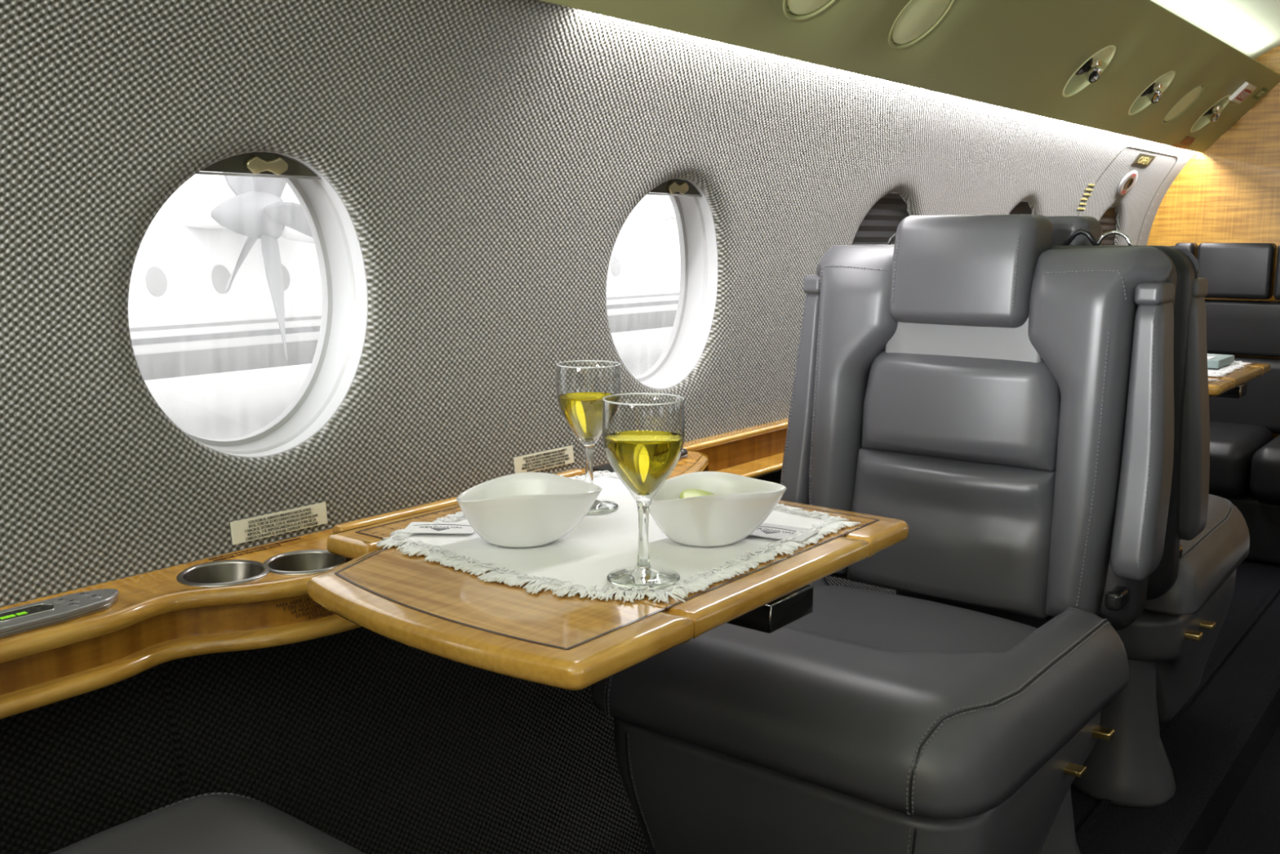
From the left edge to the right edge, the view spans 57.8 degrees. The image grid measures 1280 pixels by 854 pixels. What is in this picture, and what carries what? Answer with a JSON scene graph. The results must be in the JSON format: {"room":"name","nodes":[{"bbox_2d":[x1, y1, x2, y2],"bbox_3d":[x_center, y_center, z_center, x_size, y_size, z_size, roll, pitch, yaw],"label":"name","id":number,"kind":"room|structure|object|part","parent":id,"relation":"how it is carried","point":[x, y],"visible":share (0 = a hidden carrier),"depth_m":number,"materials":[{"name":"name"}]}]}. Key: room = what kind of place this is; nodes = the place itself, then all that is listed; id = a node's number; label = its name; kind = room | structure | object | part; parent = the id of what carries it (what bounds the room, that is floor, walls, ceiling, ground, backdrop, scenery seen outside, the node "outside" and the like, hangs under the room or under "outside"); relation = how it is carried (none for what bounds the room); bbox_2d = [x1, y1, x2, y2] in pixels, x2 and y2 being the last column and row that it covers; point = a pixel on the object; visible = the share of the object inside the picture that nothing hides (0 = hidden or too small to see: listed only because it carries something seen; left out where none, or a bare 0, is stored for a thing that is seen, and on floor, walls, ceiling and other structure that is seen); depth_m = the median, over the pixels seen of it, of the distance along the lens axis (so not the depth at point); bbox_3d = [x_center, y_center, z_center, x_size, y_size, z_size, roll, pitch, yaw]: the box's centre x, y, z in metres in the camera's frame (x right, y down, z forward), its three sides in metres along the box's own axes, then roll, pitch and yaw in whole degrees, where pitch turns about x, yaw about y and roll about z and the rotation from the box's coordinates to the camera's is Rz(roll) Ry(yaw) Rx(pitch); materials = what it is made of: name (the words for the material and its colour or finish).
{"room":"aircraft cabin","nodes":[
{"label":"aircraft cabin","id":0,"kind":"room"},
{"bbox_2d":[0,0,1195,853],"bbox_3d":[0.033,0.048,1.862,0.226,1.293,6.120,7,12,38],"label":"wall","id":1,"kind":"structure","parent":0,"point":[488,161],"depth_m":1.49,"materials":[{"name":"grey fabric"}]},
{"bbox_3d":[-0.737,0.550,0.923,0.194,0.607,0.882,7,12,38],"label":"dado panel","id":2,"kind":"part","parent":1,"relation":"part of","materials":[{"name":"black fabric"}]},
{"bbox_2d":[132,151,368,457],"bbox_3d":[-0.468,-0.147,1.386,0.107,0.367,0.326,7,12,38],"label":"window","id":3,"kind":"structure","parent":1,"relation":"in","point":[332,371],"depth_m":1.49,"materials":[{"name":"grey plastic"}]},
{"bbox_3d":[-0.437,-0.290,1.338,0.003,0.003,0.164,7,12,38],"label":"shade rail","id":4,"kind":"part","parent":3,"relation":"part of","materials":[{"name":"grey plastic"}]},
{"bbox_2d":[230,502,328,544],"bbox_3d":[-0.433,0.115,1.398,0.005,0.027,0.132,7,12,38],"label":"placard","id":5,"kind":"object","parent":1,"relation":"attached to","point":[257,527],"visible":1,"depth_m":1.39,"materials":[{"name":"beige"}]},
{"bbox_2d":[0,417,788,719],"bbox_3d":[-0.152,0.122,1.622,0.196,0.102,5.500,7,12,38],"label":"ledge","id":6,"kind":"object","parent":1,"relation":"attached to","point":[255,597],"visible":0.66,"depth_m":1.22,"materials":[{"name":"brown wood"}]},
{"bbox_2d":[0,588,119,639],"bbox_3d":[-0.608,0.185,1.069,0.055,0.012,0.265,7,12,38],"label":"control panel","id":7,"kind":"object","parent":6,"relation":"on","point":[28,617],"visible":1,"depth_m":1.11,"materials":[{"name":"silver metal"}]},
{"bbox_3d":[-0.584,0.175,1.098,0.028,0.002,0.058,8,12,39],"label":"display frame","id":8,"kind":"part","parent":7,"relation":"part of","materials":[{"name":"silver metal"}]},
{"bbox_3d":[-0.843,0.293,0.697,0.086,0.040,3.167,7,12,38],"label":"panel","id":9,"kind":"part","parent":6,"relation":"part of","materials":[{"name":"brown wood"}]},
{"bbox_3d":[-0.868,0.311,0.722,0.182,0.019,3.170,7,12,38],"label":"moulding","id":10,"kind":"part","parent":6,"relation":"part of","materials":[{"name":"brown wood"}]},
{"bbox_3d":[-0.221,0.102,1.520,0.020,0.030,0.430,7,12,38],"label":"rail","id":11,"kind":"part","parent":6,"relation":"part of","materials":[{"name":"brown wood"}]},
{"bbox_2d":[306,470,909,690],"bbox_3d":[-0.061,0.157,1.300,0.499,0.065,0.625,7,12,38],"label":"folding table","id":12,"kind":"object","parent":6,"relation":"attached to","point":[571,643],"visible":0.52,"depth_m":1.07,"materials":[{"name":"brown wood"}]},
{"bbox_2d":[376,470,860,603],"bbox_3d":[-0.028,0.113,1.341,0.457,0.009,0.505,7,12,38],"label":"placemat","id":13,"kind":"object","parent":12,"relation":"on","point":[580,562],"visible":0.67,"depth_m":1.23,"materials":[{"name":"white fabric"}]},
{"bbox_2d":[402,521,474,533],"bbox_3d":[-0.226,0.115,1.322,0.080,0.001,0.048,0,9,3],"label":"paper card","id":14,"kind":"object","parent":13,"relation":"on","point":[444,527],"visible":0.98,"depth_m":1.32,"materials":[{"name":"white paper"}]},
{"bbox_2d":[456,471,601,547],"bbox_3d":[-0.121,0.093,1.271,0.159,0.064,0.122,0,9,-1],"label":"porcelain bowl","id":15,"kind":"object","parent":13,"relation":"on","point":[528,508],"visible":1,"depth_m":1.24,"materials":[{"name":"white ceramic"}]},
{"bbox_2d":[555,360,621,513],"bbox_3d":[-0.062,0.011,1.417,0.079,0.178,0.079,7,12,38],"label":"wine glass","id":16,"kind":"object","parent":13,"relation":"on","point":[583,411],"visible":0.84,"depth_m":1.40,"materials":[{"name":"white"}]},
{"bbox_2d":[555,364,621,444],"bbox_3d":[-0.062,-0.028,1.411,0.079,0.098,0.079,7,12,38],"label":"bowl","id":17,"kind":"object","parent":16,"relation":"on","point":[583,411],"depth_m":1.39,"materials":[{"name":"clear glass"}]},
{"bbox_3d":[-0.062,0.059,1.425,0.072,0.081,0.072,7,12,38],"label":"stem","id":18,"kind":"part","parent":16,"relation":"part of","materials":[{"name":"clear glass"}]},
{"bbox_2d":[602,392,684,589],"bbox_3d":[0.003,0.060,1.118,0.079,0.178,0.079,7,12,38],"label":"wine glass","id":19,"kind":"object","parent":13,"relation":"on","point":[643,460],"visible":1,"depth_m":1.10,"materials":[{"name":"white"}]},
{"bbox_3d":[0.003,0.108,1.125,0.072,0.081,0.072,7,12,38],"label":"stem","id":20,"kind":"part","parent":19,"relation":"part of","materials":[{"name":"clear glass"}]},
{"bbox_2d":[602,400,684,501],"bbox_3d":[0.003,0.021,1.111,0.079,0.098,0.079,7,12,38],"label":"bowl","id":21,"kind":"object","parent":19,"relation":"on","point":[643,459],"depth_m":1.09,"materials":[{"name":"clear glass"}]},
{"bbox_2d":[642,471,786,546],"bbox_3d":[0.082,0.092,1.275,0.159,0.064,0.122,-1,9,-4],"label":"porcelain bowl","id":22,"kind":"object","parent":13,"relation":"on","point":[739,504],"visible":0.97,"depth_m":1.24,"materials":[{"name":"white ceramic"}]},
{"bbox_2d":[679,488,714,498],"bbox_3d":[0.071,0.085,1.292,0.054,0.024,0.057,7,12,38],"label":"slice","id":23,"kind":"object","parent":22,"relation":"in","point":[686,493],"visible":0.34,"depth_m":1.30,"materials":[{"name":"yellow food"}]},
{"bbox_2d":[750,522,818,542],"bbox_3d":[0.148,0.117,1.308,0.094,0.001,0.056,5,11,29],"label":"paper card","id":24,"kind":"object","parent":13,"relation":"on","point":[764,530],"visible":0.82,"depth_m":1.30,"materials":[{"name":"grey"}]},
{"bbox_2d":[592,448,688,472],"bbox_3d":[0.008,0.055,1.862,0.047,0.012,0.226,7,12,38],"label":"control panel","id":25,"kind":"object","parent":6,"relation":"on","point":[607,466],"visible":0.14,"depth_m":1.80,"materials":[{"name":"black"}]},
{"bbox_3d":[0.773,-0.107,2.894,0.030,0.012,2.325,7,12,38],"label":"narrow rail","id":26,"kind":"part","parent":6,"relation":"part of","materials":[{"name":"brown wood"}]},
{"bbox_3d":[0.777,-0.076,2.896,0.001,0.050,2.325,7,12,38],"label":"narrow panel","id":27,"kind":"part","parent":6,"relation":"part of","materials":[{"name":"brown wood"}]},
{"bbox_3d":[0.787,-0.044,2.893,0.085,0.016,2.325,7,12,38],"label":"narrow rail","id":28,"kind":"part","parent":6,"relation":"part of","materials":[{"name":"brown wood"}]},
{"bbox_2d":[1208,361,1270,398],"bbox_3d":[1.297,-0.124,3.008,0.499,0.065,0.625,7,12,38],"label":"folding table","id":29,"kind":"object","parent":6,"relation":"attached to","point":[1234,385],"visible":0.24,"depth_m":2.87,"materials":[{"name":"brown wood"}]},
{"bbox_2d":[1207,360,1251,377],"bbox_3d":[1.330,-0.168,3.049,0.457,0.009,0.505,7,12,38],"label":"placemat","id":30,"kind":"object","parent":29,"relation":"on","point":[1221,371],"visible":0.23,"depth_m":2.91,"materials":[{"name":"white fabric"}]},
{"bbox_2d":[1207,353,1234,368],"bbox_3d":[1.454,-0.175,3.015,0.130,0.022,0.180,7,12,38],"label":"booklet","id":31,"kind":"object","parent":30,"relation":"on","point":[1214,361],"visible":0.38,"depth_m":2.96,"materials":[{"name":"grey"}]},
{"bbox_3d":[-0.197,0.439,1.602,0.194,0.607,0.868,7,12,38],"label":"dado panel","id":32,"kind":"part","parent":1,"relation":"part of","materials":[{"name":"black fabric"}]},
{"bbox_2d":[513,444,573,473],"bbox_3d":[-0.144,0.050,1.760,0.005,0.027,0.130,7,12,38],"label":"placard","id":33,"kind":"object","parent":1,"relation":"attached to","point":[552,458],"visible":1,"depth_m":1.76,"materials":[{"name":"beige"}]},
{"bbox_2d":[634,178,718,389],"bbox_3d":[0.026,-0.249,2.007,0.107,0.367,0.326,7,12,38],"label":"window","id":34,"kind":"structure","parent":1,"relation":"in","point":[699,260],"depth_m":2.12,"materials":[{"name":"grey plastic"}]},
{"bbox_3d":[0.057,-0.392,1.959,0.003,0.003,0.164,7,12,38],"label":"shade rail","id":35,"kind":"part","parent":34,"relation":"part of","materials":[{"name":"grey plastic"}]},
{"bbox_2d":[782,0,836,21],"bbox_3d":[0.279,-0.682,1.766,0.110,0.111,0.154,7,12,38],"label":"ceiling light","id":36,"kind":"object","parent":1,"relation":"attached to","point":[802,10],"visible":1,"depth_m":1.80,"materials":[{"name":"yellow plastic"}]},
{"bbox_3d":[0.410,0.313,2.366,0.194,0.607,1.100,7,12,38],"label":"dado panel","id":37,"kind":"part","parent":1,"relation":"part of","materials":[{"name":"black fabric"}]},
{"bbox_2d":[851,192,909,244],"bbox_3d":[0.520,-0.351,2.628,0.107,0.367,0.326,7,12,38],"label":"window","id":38,"kind":"structure","parent":1,"relation":"in","point":[882,221],"depth_m":2.57,"materials":[{"name":"grey plastic"}]},
{"bbox_2d":[537,0,1279,153],"bbox_3d":[0.182,-0.678,1.612,0.240,0.241,6.100,7,12,38],"label":"overhead panel","id":39,"kind":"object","parent":1,"relation":"attached to","point":[1021,55],"depth_m":2.42,"materials":[{"name":"beige plastic"}]},
{"bbox_2d":[888,0,955,49],"bbox_3d":[0.498,-0.727,2.041,0.110,0.111,0.154,7,12,38],"label":"ceiling light","id":40,"kind":"object","parent":1,"relation":"attached to","point":[917,19],"visible":0.98,"depth_m":2.06,"materials":[{"name":"yellow plastic"}]},
{"bbox_2d":[1008,200,1031,214],"bbox_3d":[1.014,-0.453,3.249,0.107,0.367,0.326,7,12,38],"label":"window","id":41,"kind":"structure","parent":1,"relation":"in","point":[1023,207],"depth_m":3.20,"materials":[{"name":"grey plastic"}]},
{"bbox_2d":[1062,44,1115,97],"bbox_3d":[1.066,-0.844,2.755,0.109,0.110,0.154,7,12,38],"label":"reading lamp","id":42,"kind":"object","parent":1,"relation":"attached to","point":[1091,70],"visible":0.81,"depth_m":2.76,"materials":[{"name":"silver"}]},
{"bbox_2d":[1098,206,1116,244],"bbox_3d":[1.508,-0.555,3.870,0.107,0.367,0.326,7,12,38],"label":"window","id":43,"kind":"structure","parent":1,"relation":"in","point":[1108,221],"depth_m":3.86,"materials":[{"name":"grey plastic"}]},
{"bbox_2d":[1077,146,1177,245],"bbox_3d":[1.548,-0.574,3.755,0.134,0.625,0.854,7,12,38],"label":"hatch","id":44,"kind":"object","parent":1,"relation":"attached to","point":[1126,184],"visible":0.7,"depth_m":3.72,"materials":[{"name":"grey fabric"}]},
{"bbox_3d":[1.618,-0.857,3.719,0.022,0.031,0.180,7,12,38],"label":"open plate","id":45,"kind":"part","parent":44,"relation":"part of","materials":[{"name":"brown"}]},
{"bbox_2d":[1128,71,1175,115],"bbox_3d":[1.400,-0.913,3.175,0.109,0.110,0.154,7,12,38],"label":"reading lamp","id":46,"kind":"object","parent":1,"relation":"attached to","point":[1153,94],"visible":0.78,"depth_m":3.18,"materials":[{"name":"silver"}]},
{"bbox_2d":[1171,136,1195,149],"bbox_3d":[1.784,-0.932,3.800,0.035,0.035,0.170,7,12,38],"label":"placard","id":47,"kind":"object","parent":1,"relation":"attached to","point":[1175,145],"visible":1,"depth_m":3.81,"materials":[{"name":"brown"}]},
{"bbox_2d":[1161,84,1205,124],"bbox_3d":[1.613,-0.958,3.442,0.110,0.111,0.154,7,12,38],"label":"ceiling light","id":48,"kind":"object","parent":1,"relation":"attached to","point":[1188,99],"visible":0.94,"depth_m":3.44,"materials":[{"name":"yellow plastic"}]},
{"bbox_2d":[1190,94,1231,132],"bbox_3d":[1.826,-1.001,3.710,0.109,0.110,0.154,7,12,38],"label":"reading lamp","id":49,"kind":"object","parent":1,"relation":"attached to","point":[1212,114],"visible":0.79,"depth_m":3.71,"materials":[{"name":"silver"}]},
{"bbox_2d":[1228,81,1256,103],"bbox_3d":[1.925,-1.066,3.704,0.055,0.055,0.124,7,12,38],"label":"exit sign","id":50,"kind":"object","parent":1,"relation":"attached to","point":[1246,88],"visible":1,"depth_m":3.68,"materials":[{"name":"white plastic"}]},
{"bbox_2d":[1071,559,1279,853],"bbox_3d":[0.675,0.817,1.466,1.480,0.100,6.100,7,12,38],"label":"floor","id":51,"kind":"structure","parent":0,"point":[1223,753],"depth_m":2.29,"materials":[{"name":"carpet"}]},
{"bbox_2d":[49,792,365,853],"bbox_3d":[-0.414,0.367,0.732,0.620,1.027,0.752,7,12,38],"label":"leather seat","id":52,"kind":"object","parent":51,"relation":"on","point":[212,823],"visible":1,"depth_m":1.03,"materials":[{"name":"grey leather"}]},
{"bbox_2d":[591,213,1177,853],"bbox_3d":[0.358,0.210,1.687,0.620,1.027,0.752,7,12,38],"label":"leather seat","id":53,"kind":"object","parent":51,"relation":"on","point":[989,388],"visible":0.89,"depth_m":1.67,"materials":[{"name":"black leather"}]},
{"bbox_2d":[591,577,1128,818],"bbox_3d":[0.309,0.334,1.644,0.598,0.149,0.592,7,12,38],"label":"seat cushion","id":54,"kind":"object","parent":53,"relation":"on","point":[867,704],"depth_m":1.45,"materials":[{"name":"grey leather"}]},
{"bbox_2d":[847,447,1055,618],"bbox_3d":[0.490,0.164,1.850,0.338,0.226,0.108,7,12,38],"label":"cushion","id":55,"kind":"object","parent":53,"relation":"on","point":[982,533],"depth_m":1.80,"materials":[{"name":"grey leather"}]},
{"bbox_2d":[862,350,1060,471],"bbox_3d":[0.503,-0.033,1.834,0.324,0.166,0.098,7,12,38],"label":"cushion","id":56,"kind":"object","parent":53,"relation":"on","point":[924,410],"depth_m":1.79,"materials":[{"name":"grey leather"}]},
{"bbox_3d":[0.580,0.459,1.559,0.032,0.008,0.024,7,12,38],"label":"release lever","id":57,"kind":"part","parent":53,"relation":"part of","materials":[{"name":"gold metal"}]},
{"bbox_3d":[0.652,0.433,1.646,0.036,0.012,0.022,7,12,38],"label":"release lever","id":58,"kind":"part","parent":53,"relation":"part of","materials":[{"name":"gold metal"}]},
{"bbox_2d":[878,215,1249,808],"bbox_3d":[0.827,0.113,2.277,0.620,1.027,0.752,7,12,38],"label":"leather seat","id":59,"kind":"object","parent":51,"relation":"on","point":[1168,647],"visible":0.34,"depth_m":2.04,"materials":[{"name":"grey leather"}]},
{"bbox_3d":[0.972,0.367,2.048,0.036,0.012,0.022,7,12,38],"label":"release lever","id":60,"kind":"part","parent":59,"relation":"part of","materials":[{"name":"gold metal"}]},
{"bbox_2d":[1143,493,1249,614],"bbox_3d":[0.877,0.216,2.358,0.598,0.149,0.592,7,12,38],"label":"seat cushion","id":61,"kind":"object","parent":59,"relation":"on","point":[1208,562],"depth_m":2.09,"materials":[{"name":"grey leather"}]},
{"bbox_3d":[1.042,0.364,2.140,0.032,0.008,0.024,7,12,38],"label":"release lever","id":62,"kind":"part","parent":59,"relation":"part of","materials":[{"name":"gold metal"}]},
{"bbox_2d":[1075,582,1279,845],"bbox_3d":[0.474,0.739,1.612,0.012,0.010,6.060,7,12,38],"label":"trim","id":63,"kind":"structure","parent":51,"relation":"on","point":[1104,805],"depth_m":2.56,"materials":[{"name":"plastic"}]},
{"bbox_2d":[1175,242,1279,564],"bbox_3d":[1.998,-0.090,3.665,0.770,0.967,0.600,7,12,38],"label":"seat","id":64,"kind":"object","parent":51,"relation":"on","point":[1245,452],"visible":0.43,"depth_m":3.81,"materials":[{"name":"black leather"}]},
{"bbox_2d":[1208,421,1274,497],"bbox_3d":[1.847,0.095,3.764,0.300,0.170,0.520,7,12,38],"label":"bench cushion","id":65,"kind":"object","parent":64,"relation":"on","point":[1233,445],"depth_m":3.53,"materials":[{"name":"black leather"}]},
{"bbox_3d":[2.152,-0.321,3.827,0.770,0.184,0.100,7,12,38],"label":"panel","id":66,"kind":"part","parent":64,"relation":"part of","materials":[{"name":"black leather"}]},
{"bbox_2d":[1249,435,1279,503],"bbox_3d":[2.095,0.126,3.572,0.310,0.170,0.520,7,12,38],"label":"bench cushion","id":67,"kind":"object","parent":64,"relation":"on","point":[1264,455],"depth_m":3.45,"materials":[{"name":"black leather"}]},
{"bbox_2d":[1146,45,1279,438],"bbox_3d":[2.567,-0.468,3.698,1.864,1.712,0.030,7,12,38],"label":"wall","id":68,"kind":"structure","parent":0,"point":[1229,192],"depth_m":4.02,"materials":[{"name":"brown wood"}]},
{"bbox_2d":[1252,87,1267,99],"bbox_3d":[2.068,-1.111,3.867,0.032,0.032,0.080,7,12,38],"label":"placard","id":69,"kind":"object","parent":68,"relation":"attached to","point":[1263,91],"visible":1,"depth_m":3.86,"materials":[{"name":"green"}]},
{"bbox_2d":[1150,0,1279,59],"bbox_3d":[0.675,-0.721,1.213,1.560,0.407,6.100,7,12,38],"label":"ceiling","id":70,"kind":"structure","parent":0,"point":[1251,27],"depth_m":3.40,"materials":[{"name":"white plastic"}]},
{"label":"outside","id":71,"kind":"structure","parent":0,"visible":0},
{"bbox_2d":[144,326,672,439],"bbox_3d":[-38.692,-5.708,49.150,118.100,0.001,150.000,7,12,38],"label":"ground","id":72,"kind":"structure","parent":71,"point":[238,403],"depth_m":17.66,"materials":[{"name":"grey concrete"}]},
{"bbox_2d":[128,172,680,380],"bbox_3d":[-1.128,-2.153,16.130,7.104,3.665,31.800,7,12,38],"label":"aircraft","id":73,"kind":"object","parent":72,"relation":"on","point":[233,284],"visible":0.25,"depth_m":13.56,"materials":[{"name":"white metal"}]},
{"bbox_3d":[-3.475,-2.270,10.081,0.236,0.787,0.921,-8,13,-42],"label":"propeller blade","id":74,"kind":"part","parent":73,"relation":"part of","materials":[{"name":"grey"}]},
{"bbox_3d":[-3.503,-1.509,10.260,0.239,0.671,1.006,-7,11,-35],"label":"propeller blade","id":75,"kind":"part","parent":73,"relation":"part of","materials":[{"name":"grey"}]},
{"bbox_3d":[-2.982,-2.378,9.480,0.520,1.084,0.203,7,12,38],"label":"propeller blade","id":76,"kind":"part","parent":73,"relation":"part of","materials":[{"name":"grey"}]},
{"bbox_3d":[-3.071,-1.105,9.730,0.166,1.123,0.414,-3,10,-17],"label":"propeller blade","id":77,"kind":"part","parent":73,"relation":"part of","materials":[{"name":"grey metal"}]},
{"bbox_3d":[-2.724,-1.643,9.237,0.246,0.291,1.144,-7,11,-35],"label":"propeller blade","id":78,"kind":"part","parent":73,"relation":"part of","materials":[{"name":"grey"}]}
]}

